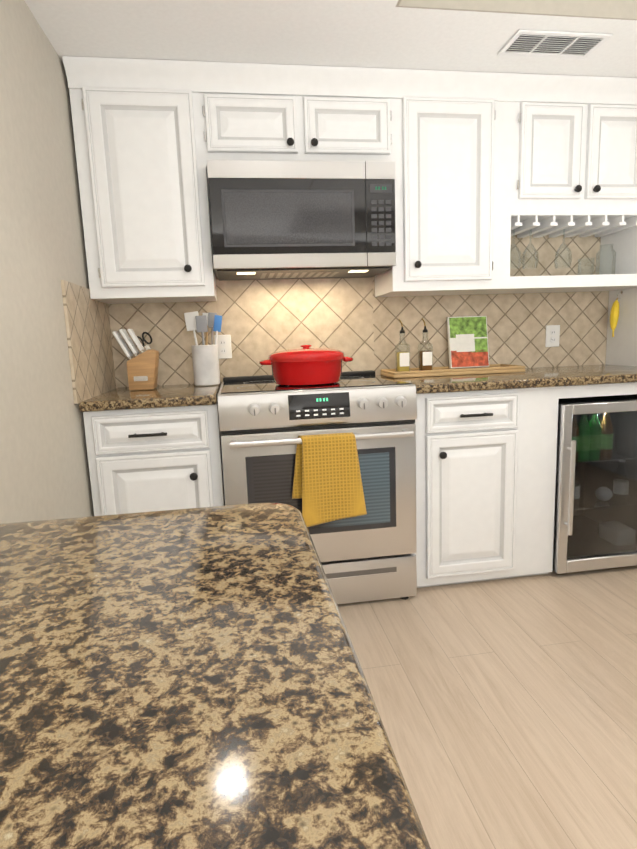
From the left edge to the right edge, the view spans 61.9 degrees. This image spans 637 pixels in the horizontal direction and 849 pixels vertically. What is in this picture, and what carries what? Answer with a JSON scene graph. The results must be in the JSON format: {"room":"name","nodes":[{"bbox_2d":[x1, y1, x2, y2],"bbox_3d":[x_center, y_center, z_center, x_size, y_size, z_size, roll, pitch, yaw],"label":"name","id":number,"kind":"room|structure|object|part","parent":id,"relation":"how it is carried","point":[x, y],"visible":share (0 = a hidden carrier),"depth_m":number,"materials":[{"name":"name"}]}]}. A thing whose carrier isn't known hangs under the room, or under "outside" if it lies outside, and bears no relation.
{"room":"kitchen","nodes":[
{"label":"kitchen","id":0,"kind":"room"},
{"bbox_2d":[0,0,93,523],"bbox_3d":[-0.720,-0.212,0.282,0.120,2.600,4.560,-3,9,-8],"label":"wall","id":1,"kind":"structure","parent":0,"point":[44,468],"depth_m":1.66,"materials":[{"name":"beige paint"}]},
{"bbox_2d":[62,56,216,303],"bbox_3d":[-0.734,-0.999,2.314,0.506,0.893,0.337,-3,9,-8],"label":"upper cabinet","id":2,"kind":"object","parent":1,"relation":"attached to","point":[142,150],"depth_m":2.15,"materials":[{"name":"white paint"}]},
{"bbox_2d":[202,61,309,160],"bbox_3d":[-0.287,-1.284,2.339,0.418,0.372,0.337,-3,9,-8],"label":"upper cabinet","id":3,"kind":"object","parent":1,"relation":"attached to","point":[254,111],"depth_m":2.18,"materials":[{"name":"white paint"}]},
{"bbox_2d":[207,160,395,280],"bbox_3d":[-0.085,-0.892,2.391,0.771,0.424,0.414,-3,9,-8],"label":"microwave","id":4,"kind":"object","parent":3,"relation":"attached to","point":[273,219],"visible":0.98,"depth_m":2.19,"materials":[{"name":"silver metal"}]},
{"bbox_2d":[61,234,608,403],"bbox_3d":[0.336,-0.577,2.396,2.619,0.755,0.659,-3,9,-8],"label":"backsplash","id":5,"kind":"structure","parent":1,"relation":"attached to","point":[357,320],"depth_m":2.69,"materials":[{"name":"tile"}]},
{"bbox_2d":[214,335,231,358],"bbox_3d":[-0.470,-0.383,2.622,0.081,0.116,0.009,-3,9,-8],"label":"outlet","id":6,"kind":"object","parent":5,"relation":"attached to","point":[224,347],"visible":0.92,"depth_m":2.62,"materials":[{"name":"white plastic"}]},
{"bbox_2d":[545,325,559,346],"bbox_3d":[1.268,-0.479,2.878,0.081,0.116,0.009,-3,9,-8],"label":"outlet","id":7,"kind":"object","parent":5,"relation":"attached to","point":[552,335],"visible":1,"depth_m":2.88,"materials":[{"name":"white plastic"}]},
{"bbox_2d":[306,65,397,167],"bbox_3d":[0.084,-1.306,2.394,0.410,0.372,0.337,-3,9,-8],"label":"upper cabinet","id":8,"kind":"object","parent":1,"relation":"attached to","point":[354,110],"depth_m":2.24,"materials":[{"name":"white paint"}]},
{"bbox_2d":[375,69,513,296],"bbox_3d":[0.558,-1.078,2.503,0.530,0.893,0.337,-3,9,-8],"label":"upper cabinet","id":9,"kind":"object","parent":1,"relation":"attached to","point":[487,164],"depth_m":2.35,"materials":[{"name":"white paint"}]},
{"bbox_2d":[510,73,597,231],"bbox_3d":[1.008,-1.265,2.544,0.394,0.568,0.337,-3,9,-8],"label":"upper cabinet","id":10,"kind":"object","parent":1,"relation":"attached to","point":[555,116],"depth_m":2.39,"materials":[{"name":"white paint"}]},
{"bbox_2d":[510,227,537,269],"bbox_3d":[0.990,-0.859,2.587,0.168,0.195,0.080,-3,9,-8],"label":"glasses","id":11,"kind":"object","parent":10,"relation":"hanging from","point":[534,251],"depth_m":2.60,"materials":[{"name":"clear glass"}]},
{"bbox_2d":[554,227,571,267],"bbox_3d":[1.207,-0.872,2.619,0.077,0.195,0.077,-6,10,-23],"label":"wine glass","id":12,"kind":"object","parent":10,"relation":"hanging from","point":[557,252],"depth_m":2.64,"materials":[{"name":"clear glass"}]},
{"bbox_2d":[554,77,636,231],"bbox_3d":[1.376,-1.288,2.598,0.417,0.568,0.337,-3,9,-8],"label":"upper cabinet","id":13,"kind":"object","parent":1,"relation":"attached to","point":[615,133],"depth_m":2.44,"materials":[{"name":"white paint"}]},
{"bbox_2d":[24,0,636,77],"bbox_3d":[3.477,-1.843,2.820,9.340,0.501,8.800,-3,9,-8],"label":"ceiling","id":14,"kind":"structure","parent":0,"point":[462,35],"depth_m":1.92,"materials":[{"name":"paint"}]},
{"bbox_2d":[497,29,612,58],"bbox_3d":[0.909,-1.466,2.054,0.380,0.010,0.170,-3,9,-8],"label":"ceiling vent","id":15,"kind":"object","parent":14,"relation":"in","point":[544,43],"visible":1,"depth_m":2.05,"materials":[{"name":"silver metal"}]},
{"bbox_2d":[337,565,636,848],"bbox_3d":[3.615,0.503,3.261,9.620,0.080,9.100,-3,9,-8],"label":"floor","id":16,"kind":"structure","parent":0,"point":[507,709],"depth_m":1.61,"materials":[{"name":"brown wood"}]},
{"bbox_2d":[83,400,224,515],"bbox_3d":[-0.667,0.324,2.372,0.498,0.869,0.651,-3,9,-8],"label":"base cabinet","id":17,"kind":"object","parent":16,"relation":"on","point":[153,459],"visible":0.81,"depth_m":2.05,"materials":[{"name":"white paint"}]},
{"bbox_2d":[79,384,220,411],"bbox_3d":[-0.684,-0.127,2.305,0.498,0.039,0.638,-3,9,-8],"label":"countertop","id":18,"kind":"structure","parent":17,"relation":"on","point":[159,396],"depth_m":2.02,"materials":[{"name":"brown stone"}]},
{"bbox_2d":[112,329,158,390],"bbox_3d":[-0.810,-0.292,2.380,0.180,0.270,0.111,-3,9,-8],"label":"knife block","id":19,"kind":"object","parent":18,"relation":"on","point":[142,370],"visible":1,"depth_m":2.34,"materials":[{"name":"brown wood"}]},
{"bbox_2d":[184,311,221,385],"bbox_3d":[-0.528,-0.356,2.481,0.175,0.343,0.124,-3,9,-8],"label":"utensil crock","id":20,"kind":"object","parent":18,"relation":"on","point":[205,360],"visible":1,"depth_m":2.45,"materials":[{"name":"ceramic"}]},
{"bbox_2d":[218,345,416,603],"bbox_3d":[-0.028,0.186,2.405,0.778,1.085,0.734,-3,9,-8],"label":"range","id":21,"kind":"object","parent":16,"relation":"on","point":[265,421],"depth_m":2.13,"materials":[{"name":"silver metal"}]},
{"bbox_3d":[-0.051,-0.261,2.294,0.410,0.166,0.330,-3,9,-8],"label":"dutch oven","id":22,"kind":"part","parent":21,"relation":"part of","materials":[{"name":"red metal"}]},
{"bbox_2d":[292,432,366,526],"bbox_3d":[0.038,0.212,2.052,0.285,0.356,0.053,-3,9,-8],"label":"towel","id":23,"kind":"object","parent":21,"relation":"hanging from","point":[327,485],"visible":0.98,"depth_m":2.04,"materials":[{"name":"yellow fabric"}]},
{"bbox_2d":[414,386,565,587],"bbox_3d":[0.682,0.240,2.585,0.655,0.868,0.618,-3,9,-8],"label":"base cabinet","id":24,"kind":"object","parent":16,"relation":"on","point":[485,481],"depth_m":2.29,"materials":[{"name":"white paint"}]},
{"bbox_2d":[379,364,636,393],"bbox_3d":[0.992,-0.228,2.550,1.314,0.039,0.638,-3,9,-8],"label":"countertop","id":25,"kind":"structure","parent":24,"relation":"on","point":[540,377],"depth_m":2.27,"materials":[{"name":"brown stone"}]},
{"bbox_2d":[381,364,524,377],"bbox_3d":[0.661,-0.268,2.649,0.660,0.030,0.240,-3,9,-8],"label":"serving board","id":26,"kind":"object","parent":25,"relation":"on","point":[448,371],"visible":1,"depth_m":2.54,"materials":[{"name":"brown wood"}]},
{"bbox_2d":[395,319,409,371],"bbox_3d":[0.407,-0.381,2.576,0.060,0.256,0.061,-3,9,-8],"label":"oil bottle","id":27,"kind":"object","parent":26,"relation":"on","point":[402,361],"visible":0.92,"depth_m":2.56,"materials":[{"name":"clear glass"}]},
{"bbox_2d":[418,318,432,370],"bbox_3d":[0.521,-0.388,2.592,0.060,0.256,0.061,-3,9,-8],"label":"oil bottle","id":28,"kind":"object","parent":26,"relation":"on","point":[425,360],"visible":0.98,"depth_m":2.58,"materials":[{"name":"clear glass"}]},
{"bbox_2d":[447,316,488,368],"bbox_3d":[0.774,-0.426,2.750,0.210,0.264,0.063,-3,9,-8],"label":"cookbook","id":29,"kind":"object","parent":26,"relation":"on","point":[467,341],"visible":0.96,"depth_m":2.74,"materials":[{"name":"paper"}]},
{"bbox_2d":[566,382,636,397],"bbox_3d":[1.262,-0.200,2.618,0.554,0.054,0.596,-3,9,-8],"label":"panel","id":30,"kind":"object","parent":24,"relation":"on","point":[578,391],"depth_m":2.32,"materials":[{"name":"white wood"}]},
{"bbox_2d":[552,394,636,573],"bbox_3d":[1.287,0.250,2.634,0.538,0.790,0.628,-3,9,-8],"label":"beverage fridge","id":31,"kind":"object","parent":16,"relation":"on","point":[595,520],"visible":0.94,"depth_m":2.40,"materials":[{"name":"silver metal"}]},
{"bbox_2d":[606,224,636,365],"bbox_3d":[1.786,-0.507,2.787,0.350,2.198,0.331,-3,9,-8],"label":"wall","id":32,"kind":"structure","parent":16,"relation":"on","point":[621,349],"depth_m":2.74,"materials":[{"name":"white paint"}]},
{"bbox_2d":[610,291,622,336],"bbox_3d":[1.567,-0.582,2.798,0.066,0.238,0.048,-3,9,-8],"label":"banana","id":33,"kind":"object","parent":32,"relation":"hanging from","point":[614,314],"visible":0.98,"depth_m":2.79,"materials":[{"name":"yellow food"}]},
{"bbox_3d":[-0.200,0.704,-0.118,0.656,0.882,1.600,-3,9,-8],"label":"base cabinet","id":34,"kind":"object","parent":16,"relation":"on","visible":0},
{"bbox_2d":[0,502,430,848],"bbox_3d":[-0.218,0.255,-0.194,0.651,0.026,1.695,-3,9,-8],"label":"countertop","id":35,"kind":"structure","parent":34,"relation":"on","point":[191,678],"depth_m":0.31,"materials":[{"name":"brown stone"}]},
{"bbox_2d":[578,244,615,274],"bbox_3d":[1.411,-0.826,2.698,0.180,0.160,0.088,-2,9,4],"label":"glasses","id":36,"kind":"object","parent":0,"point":[598,265],"depth_m":2.71,"materials":[{"name":"clear glass"}]}
]}

